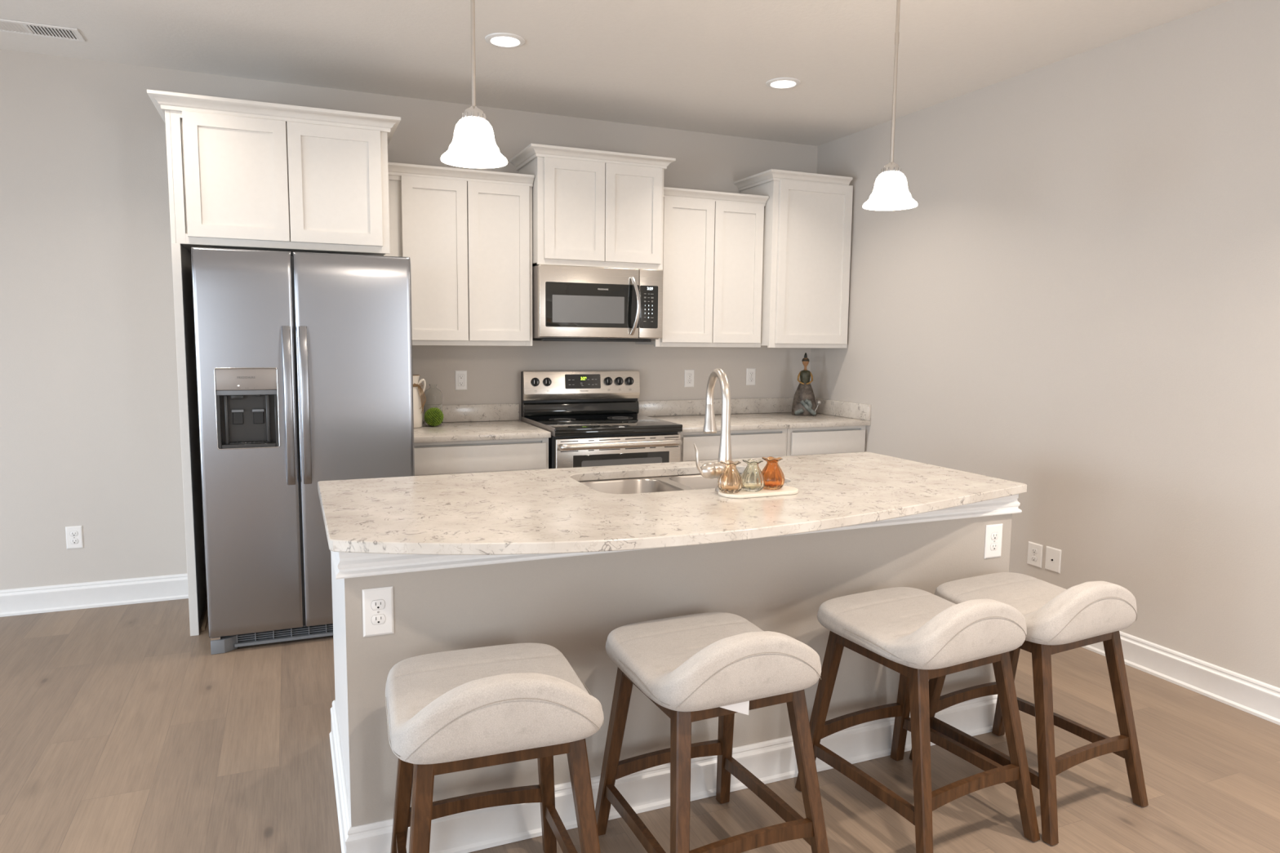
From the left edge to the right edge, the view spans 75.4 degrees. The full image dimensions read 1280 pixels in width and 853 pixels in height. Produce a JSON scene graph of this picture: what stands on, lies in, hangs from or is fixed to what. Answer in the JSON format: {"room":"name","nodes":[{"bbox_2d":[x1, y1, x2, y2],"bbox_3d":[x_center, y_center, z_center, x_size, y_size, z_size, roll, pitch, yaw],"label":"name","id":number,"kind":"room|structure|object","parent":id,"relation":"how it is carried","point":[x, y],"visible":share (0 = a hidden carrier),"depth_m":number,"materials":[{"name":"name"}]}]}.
{"room":"kitchen","nodes":[
{"label":"kitchen","id":0,"kind":"room"},
{"bbox_2d":[0,48,817,590],"bbox_3d":[-2.362,-0.449,4.398,7.910,2.742,0.100,-2,7,-23],"label":"wall","id":1,"kind":"structure","parent":0,"point":[90,426],"depth_m":4.22,"materials":[{"name":"paint"}]},
{"bbox_2d":[65,525,83,549],"bbox_3d":[-2.888,0.567,4.230,0.071,0.116,0.008,-2,7,-23],"label":"wall outlet","id":2,"kind":"object","parent":1,"relation":"attached to","point":[73,534],"visible":1,"depth_m":4.23,"materials":[{"name":"white plastic"}]},
{"bbox_2d":[69,531,78,536],"bbox_3d":[-2.887,0.548,4.226,0.036,0.026,0.001,-2,7,-23],"label":"receptacle","id":3,"kind":"object","parent":2,"relation":"attached to","point":[71,533],"depth_m":4.22,"materials":[{"name":"white plastic"}]},
{"bbox_2d":[70,538,78,544],"bbox_3d":[-2.887,0.587,4.230,0.036,0.026,0.002,-2,7,-23],"label":"receptacle","id":4,"kind":"object","parent":2,"relation":"attached to","point":[73,541],"depth_m":4.23,"materials":[{"name":"white plastic"}]},
{"bbox_2d":[0,573,188,617],"bbox_3d":[-4.136,0.915,3.730,3.838,0.132,0.022,-2,7,-23],"label":"baseboard","id":5,"kind":"structure","parent":1,"relation":"attached to","point":[68,597],"depth_m":4.28,"materials":[{"name":"white wood"}]},
{"bbox_2d":[383,161,534,346],"bbox_3d":[-1.033,-0.930,4.652,0.809,0.944,0.370,-2,7,-23],"label":"upper cabinet","id":6,"kind":"object","parent":1,"relation":"attached to","point":[465,234],"visible":0.77,"depth_m":4.52,"materials":[{"name":"white wood"}]},
{"bbox_2d":[454,370,466,390],"bbox_3d":[-1.060,-0.274,4.912,0.071,0.116,0.008,-2,7,-23],"label":"wall outlet","id":7,"kind":"object","parent":1,"relation":"attached to","point":[460,376],"visible":1,"depth_m":4.91,"materials":[{"name":"white plastic"}]},
{"bbox_2d":[422,403,519,422],"bbox_3d":[-1.083,-0.078,4.917,0.746,0.102,0.020,-2,7,-23],"label":"backsplash","id":8,"kind":"structure","parent":1,"relation":"attached to","point":[508,411],"depth_m":4.96,"materials":[{"name":"stone"}]},
{"bbox_2d":[509,143,675,270],"bbox_3d":[-0.285,-1.248,4.881,0.862,0.636,0.468,-2,7,-23],"label":"upper cabinet","id":9,"kind":"object","parent":1,"relation":"attached to","point":[591,207],"visible":0.98,"depth_m":4.68,"materials":[{"name":"white wood"}]},
{"bbox_2d":[532,264,662,342],"bbox_3d":[-0.286,-0.719,4.925,0.754,0.422,0.488,-2,7,-23],"label":"microwave","id":10,"kind":"object","parent":9,"relation":"attached to","point":[570,303],"visible":1,"depth_m":4.74,"materials":[{"name":"grey metal"}]},
{"bbox_2d":[684,369,694,386],"bbox_3d":[0.329,-0.319,5.498,0.071,0.116,0.008,-2,7,-23],"label":"wall outlet","id":11,"kind":"object","parent":1,"relation":"attached to","point":[689,374],"visible":1,"depth_m":5.50,"materials":[{"name":"white plastic"}]},
{"bbox_2d":[635,186,768,347],"bbox_3d":[0.387,-0.978,5.250,0.739,0.942,0.370,-2,7,-23],"label":"upper cabinet","id":12,"kind":"object","parent":1,"relation":"attached to","point":[713,241],"visible":0.79,"depth_m":5.11,"materials":[{"name":"white wood"}]},
{"bbox_2d":[637,397,793,416],"bbox_3d":[0.580,-0.136,5.618,1.320,0.102,0.020,-2,7,-23],"label":"backsplash","id":13,"kind":"structure","parent":1,"relation":"attached to","point":[738,406],"depth_m":5.57,"materials":[{"name":"stone"}]},
{"bbox_2d":[746,368,755,385],"bbox_3d":[0.762,-0.341,5.680,0.071,0.116,0.008,-2,7,-23],"label":"wall outlet","id":14,"kind":"object","parent":1,"relation":"attached to","point":[750,372],"visible":1,"depth_m":5.68,"materials":[{"name":"white plastic"}]},
{"bbox_2d":[0,0,1230,146],"bbox_3d":[-0.654,-1.415,0.264,7.910,0.100,8.800,-2,7,-23],"label":"ceiling","id":15,"kind":"structure","parent":0,"point":[705,66],"depth_m":3.80,"materials":[{"name":"paint"}]},
{"bbox_2d":[0,18,85,42],"bbox_3d":[-2.684,-1.746,3.635,0.397,0.007,0.170,-2,7,-23],"label":"ceiling vent","id":16,"kind":"object","parent":15,"relation":"in","point":[6,25],"visible":1,"depth_m":3.65,"materials":[{"name":"white metal"}]},
{"bbox_2d":[440,0,507,168],"bbox_3d":[-0.491,-1.191,2.434,0.197,0.804,0.197,-2,7,-23],"label":"pendant light","id":17,"kind":"object","parent":15,"relation":"hanging from","point":[473,145],"visible":1,"depth_m":2.43,"materials":[{"name":"white glass"}]},
{"bbox_2d":[484,32,525,48],"bbox_3d":[-0.605,-1.730,3.718,0.180,0.010,0.180,-2,7,-23],"label":"recessed light","id":18,"kind":"object","parent":15,"relation":"in","point":[506,40],"visible":1,"depth_m":3.71,"materials":[{"name":"white"}]},
{"bbox_2d":[765,77,800,88],"bbox_3d":[0.742,-1.778,4.296,0.180,0.010,0.180,-2,7,-23],"label":"recessed light","id":19,"kind":"object","parent":15,"relation":"in","point":[779,82],"visible":1,"depth_m":4.29,"materials":[{"name":"white"}]},
{"bbox_2d":[862,0,917,210],"bbox_3d":[0.933,-1.229,3.035,0.197,0.827,0.197,-2,7,-23],"label":"pendant light","id":20,"kind":"object","parent":15,"relation":"hanging from","point":[891,192],"visible":1,"depth_m":3.03,"materials":[{"name":"white glass"}]},
{"bbox_2d":[0,597,1279,852],"bbox_3d":[-0.685,1.411,0.569,7.910,0.100,8.800,-2,7,-23],"label":"floor","id":21,"kind":"structure","parent":0,"point":[122,731],"depth_m":2.73,"materials":[{"name":"brown wood"}]},
{"bbox_2d":[200,608,208,631],"bbox_3d":[-2.203,0.940,4.229,0.016,0.018,0.580,-2,7,-23],"label":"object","id":22,"kind":"object","parent":21,"relation":"on","point":[206,617],"visible":0.48,"depth_m":4.04,"materials":[{"name":"beige wood"}]},
{"bbox_2d":[146,88,400,635],"bbox_3d":[-1.783,-0.280,4.219,1.056,2.456,0.712,-2,7,-23],"label":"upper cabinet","id":23,"kind":"object","parent":21,"relation":"on","point":[244,175],"visible":0.98,"depth_m":3.83,"materials":[{"name":"white wood"}]},
{"bbox_2d":[191,247,414,654],"bbox_3d":[-1.642,0.072,4.123,0.899,1.778,0.952,-2,7,-23],"label":"refrigerator","id":24,"kind":"object","parent":21,"relation":"on","point":[304,360],"visible":0.92,"depth_m":3.70,"materials":[{"name":"grey metal"}]},
{"bbox_2d":[216,389,276,395],"bbox_3d":[-1.724,-0.150,3.637,0.238,0.020,0.048,-2,7,-23],"label":"hood","id":25,"kind":"object","parent":24,"relation":"attached to","point":[219,392],"depth_m":3.61,"materials":[{"name":"grey plastic"}]},
{"bbox_2d":[413,437,548,475],"bbox_3d":[-0.963,0.472,4.680,0.744,0.877,0.659,-2,7,-23],"label":"base cabinet","id":26,"kind":"object","parent":21,"relation":"on","point":[439,458],"visible":0.23,"depth_m":4.34,"materials":[{"name":"white wood"}]},
{"bbox_2d":[413,403,551,443],"bbox_3d":[-0.954,-0.029,4.616,0.746,0.133,0.683,-2,7,-23],"label":"countertop","id":27,"kind":"structure","parent":26,"relation":"on","point":[469,422],"depth_m":4.69,"materials":[{"name":"stone"}]},
{"bbox_2d":[413,374,426,428],"bbox_3d":[-1.256,-0.140,4.592,0.136,0.290,0.114,-2,7,-23],"label":"pitcher","id":28,"kind":"object","parent":27,"relation":"on","point":[418,406],"visible":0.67,"depth_m":4.56,"materials":[{"name":"beige ceramic"}]},
{"bbox_2d":[423,383,442,425],"bbox_3d":[-1.186,-0.128,4.755,0.103,0.232,0.103,-2,7,-23],"label":"vase","id":29,"kind":"object","parent":27,"relation":"on","point":[433,395],"visible":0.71,"depth_m":4.71,"materials":[{"name":"clear"}]},
{"bbox_2d":[424,407,443,426],"bbox_3d":[-1.158,-0.054,4.658,0.107,0.108,0.106,-2,7,-23],"label":"decorative ball","id":30,"kind":"object","parent":27,"relation":"on","point":[433,417],"visible":1,"depth_m":4.62,"materials":[{"name":"green"}]},
{"bbox_2d":[385,643,604,852],"bbox_3d":[-0.351,0.856,1.943,0.460,0.716,0.546,-2,7,-20],"label":"bar stool","id":31,"kind":"object","parent":21,"relation":"on","point":[464,709],"visible":1,"depth_m":1.77,"materials":[{"name":"fabric"}]},
{"bbox_2d":[520,370,682,468],"bbox_3d":[-0.238,0.288,4.905,0.758,1.211,0.754,-2,7,-23],"label":"range","id":32,"kind":"object","parent":21,"relation":"on","point":[592,418],"visible":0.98,"depth_m":4.92,"materials":[{"name":"silver metal"}]},
{"bbox_2d":[527,414,682,436],"bbox_3d":[-0.229,-0.012,4.859,0.758,0.041,0.637,-2,7,-23],"label":"cooktop","id":33,"kind":"object","parent":32,"relation":"in","point":[624,425],"depth_m":4.68,"materials":[{"name":"black glass"}]},
{"bbox_2d":[328,493,1022,852],"bbox_3d":[0.128,0.666,2.969,2.317,0.882,0.886,-2,7,-23],"label":"kitchen island","id":34,"kind":"object","parent":21,"relation":"on","point":[571,603],"visible":0.37,"depth_m":2.44,"materials":[{"name":"paint"}]},
{"bbox_2d":[362,586,394,637],"bbox_3d":[-0.677,0.479,2.142,0.076,0.126,0.008,-2,7,-23],"label":"wall outlet","id":35,"kind":"object","parent":34,"relation":"attached to","point":[377,602],"visible":1,"depth_m":2.14,"materials":[{"name":"white plastic"}]},
{"bbox_2d":[370,599,385,610],"bbox_3d":[-0.676,0.460,2.138,0.036,0.026,0.001,-2,7,-23],"label":"receptacle","id":36,"kind":"object","parent":35,"relation":"attached to","point":[375,604],"depth_m":2.14,"materials":[{"name":"white plastic"}]},
{"bbox_2d":[371,613,385,625],"bbox_3d":[-0.676,0.499,2.143,0.036,0.026,0.001,-2,7,-23],"label":"receptacle","id":37,"kind":"object","parent":35,"relation":"attached to","point":[376,619],"depth_m":2.14,"materials":[{"name":"white plastic"}]},
{"bbox_2d":[317,452,1026,555],"bbox_3d":[0.186,0.226,2.795,2.341,0.030,1.154,-2,7,-23],"label":"island countertop","id":38,"kind":"structure","parent":34,"relation":"on","point":[549,510],"depth_m":2.51,"materials":[{"name":"stone"}]},
{"bbox_2d":[579,473,742,493],"bbox_3d":[0.143,0.320,3.024,0.810,0.202,0.496,-2,7,-23],"label":"sink","id":39,"kind":"object","parent":38,"relation":"in","point":[687,482],"visible":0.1,"depth_m":3.17,"materials":[{"name":"metal"}]},
{"bbox_2d":[693,368,732,491],"bbox_3d":[0.264,0.006,2.812,0.127,0.404,0.274,2,6,12],"label":"kitchen faucet","id":40,"kind":"object","parent":38,"relation":"on","point":[712,469],"visible":0.92,"depth_m":2.74,"materials":[{"name":"silver metal"}]},
{"bbox_2d":[718,485,798,497],"bbox_3d":[0.391,0.214,2.728,0.282,0.011,0.118,-2,7,-23],"label":"serving tray","id":41,"kind":"object","parent":38,"relation":"on","point":[785,490],"visible":0.81,"depth_m":2.68,"materials":[{"name":"beige ceramic"}]},
{"bbox_2d":[717,460,742,493],"bbox_3d":[0.292,0.163,2.677,0.083,0.100,0.083,-2,7,-23],"label":"bud vase","id":42,"kind":"object","parent":41,"relation":"on","point":[730,481],"visible":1,"depth_m":2.65,"materials":[{"name":"pink glass"}]},
{"bbox_2d":[741,458,764,491],"bbox_3d":[0.369,0.159,2.713,0.083,0.100,0.083,-2,7,-23],"label":"bud vase","id":43,"kind":"object","parent":41,"relation":"on","point":[753,480],"visible":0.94,"depth_m":2.69,"materials":[{"name":"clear glass"}]},
{"bbox_2d":[761,456,784,489],"bbox_3d":[0.439,0.155,2.754,0.084,0.102,0.084,-2,7,-23],"label":"bud vase","id":44,"kind":"object","parent":41,"relation":"on","point":[774,477],"visible":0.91,"depth_m":2.73,"materials":[{"name":"orange glass"}]},
{"bbox_2d":[983,523,1003,559],"bbox_3d":[1.264,0.410,2.960,0.078,0.122,0.008,-2,7,-23],"label":"wall outlet","id":45,"kind":"object","parent":34,"relation":"attached to","point":[993,533],"visible":1,"depth_m":2.96,"materials":[{"name":"white plastic"}]},
{"bbox_2d":[990,542,998,551],"bbox_3d":[1.265,0.430,2.960,0.036,0.026,0.002,-2,7,-23],"label":"receptacle","id":46,"kind":"object","parent":45,"relation":"attached to","point":[993,546],"depth_m":2.96,"materials":[{"name":"white plastic"}]},
{"bbox_2d":[991,532,998,540],"bbox_3d":[1.266,0.391,2.955,0.036,0.026,0.002,-2,7,-23],"label":"receptacle","id":47,"kind":"object","parent":45,"relation":"attached to","point":[994,535],"depth_m":2.95,"materials":[{"name":"white plastic"}]},
{"bbox_2d":[595,612,829,852],"bbox_3d":[0.180,0.834,2.199,0.460,0.716,0.546,-2,7,-25],"label":"bar stool","id":48,"kind":"object","parent":21,"relation":"on","point":[701,666],"visible":1,"depth_m":2.08,"materials":[{"name":"beige fabric"}]},
{"bbox_2d":[677,428,786,462],"bbox_3d":[0.436,0.424,5.270,0.746,0.877,0.659,-2,7,-23],"label":"base cabinet","id":49,"kind":"object","parent":21,"relation":"on","point":[759,443],"visible":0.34,"depth_m":4.95,"materials":[{"name":"white wood"}]},
{"bbox_2d":[637,397,871,432],"bbox_3d":[0.719,-0.086,5.320,1.340,0.133,0.683,-2,7,-23],"label":"countertop","id":50,"kind":"structure","parent":49,"relation":"on","point":[775,413],"depth_m":5.43,"materials":[{"name":"stone"}]},
{"bbox_2d":[791,352,821,415],"bbox_3d":[1.126,-0.287,5.585,0.193,0.422,0.145,2,6,9],"label":"figurine","id":51,"kind":"object","parent":50,"relation":"on","point":[804,403],"visible":1,"depth_m":5.56,"materials":[{"name":"grey metal"}]},
{"bbox_2d":[794,398,816,415],"bbox_3d":[1.109,-0.131,5.554,0.144,0.113,0.046,2,6,9],"label":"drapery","id":52,"kind":"object","parent":51,"relation":"hanging from","point":[802,406],"depth_m":5.55,"materials":[{"name":"grey fabric"}]},
{"bbox_2d":[786,425,866,456],"bbox_3d":[1.053,0.403,5.529,0.589,0.877,0.659,-2,7,-23],"label":"base cabinet","id":53,"kind":"object","parent":21,"relation":"on","point":[844,439],"visible":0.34,"depth_m":5.19,"materials":[{"name":"white wood"}]},
{"bbox_2d":[795,586,1039,852],"bbox_3d":[0.820,0.812,2.465,0.460,0.716,0.546,-3,7,-28],"label":"bar stool","id":54,"kind":"object","parent":21,"relation":"on","point":[922,636],"visible":0.99,"depth_m":2.35,"materials":[{"name":"brown wood"}]},
{"bbox_2d":[909,572,1148,845],"bbox_3d":[1.243,0.797,2.650,0.460,0.716,0.547,-3,7,-28],"label":"bar stool","id":55,"kind":"object","parent":21,"relation":"on","point":[1058,620],"visible":0.94,"depth_m":2.50,"materials":[{"name":"beige fabric"}]},
{"bbox_2d":[809,0,1279,688],"bbox_3d":[2.947,-0.120,1.886,0.100,2.742,8.700,-2,7,-23],"label":"wall","id":56,"kind":"structure","parent":0,"point":[1077,304],"depth_m":3.72,"materials":[{"name":"paint"}]},
{"bbox_2d":[733,168,853,347],"bbox_3d":[1.002,-1.065,5.448,0.648,1.086,0.468,-2,7,-23],"label":"upper cabinet","id":57,"kind":"object","parent":56,"relation":"attached to","point":[808,216],"visible":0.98,"depth_m":5.26,"materials":[{"name":"white wood"}]},
{"bbox_2d":[1026,541,1043,568],"bbox_3d":[1.968,0.640,4.132,0.008,0.116,0.086,-2,7,-23],"label":"wall outlet","id":58,"kind":"object","parent":56,"relation":"attached to","point":[1034,550],"visible":1,"depth_m":4.13,"materials":[{"name":"white plastic"}]},
{"bbox_2d":[1031,555,1036,561],"bbox_3d":[1.966,0.659,4.133,0.002,0.025,0.034,-2,7,-23],"label":"receptacle","id":59,"kind":"object","parent":58,"relation":"attached to","point":[1033,558],"depth_m":4.13,"materials":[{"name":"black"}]},
{"bbox_2d":[1031,547,1037,554],"bbox_3d":[1.966,0.620,4.129,0.002,0.025,0.034,-2,7,-23],"label":"receptacle","id":60,"kind":"object","parent":58,"relation":"attached to","point":[1034,550],"depth_m":4.13,"materials":[{"name":"white plastic"}]},
{"bbox_2d":[1044,546,1062,573],"bbox_3d":[2.009,0.649,4.034,0.010,0.116,0.086,-2,7,-23],"label":"cable wall plate","id":61,"kind":"object","parent":56,"relation":"attached to","point":[1053,556],"visible":1,"depth_m":4.03,"materials":[{"name":"white plastic"}]},
{"bbox_2d":[1081,631,1279,725],"bbox_3d":[2.992,1.209,1.727,0.022,0.132,7.900,-2,7,-23],"label":"baseboard","id":62,"kind":"structure","parent":56,"relation":"attached to","point":[1261,700],"depth_m":3.37,"materials":[{"name":"white wood"}]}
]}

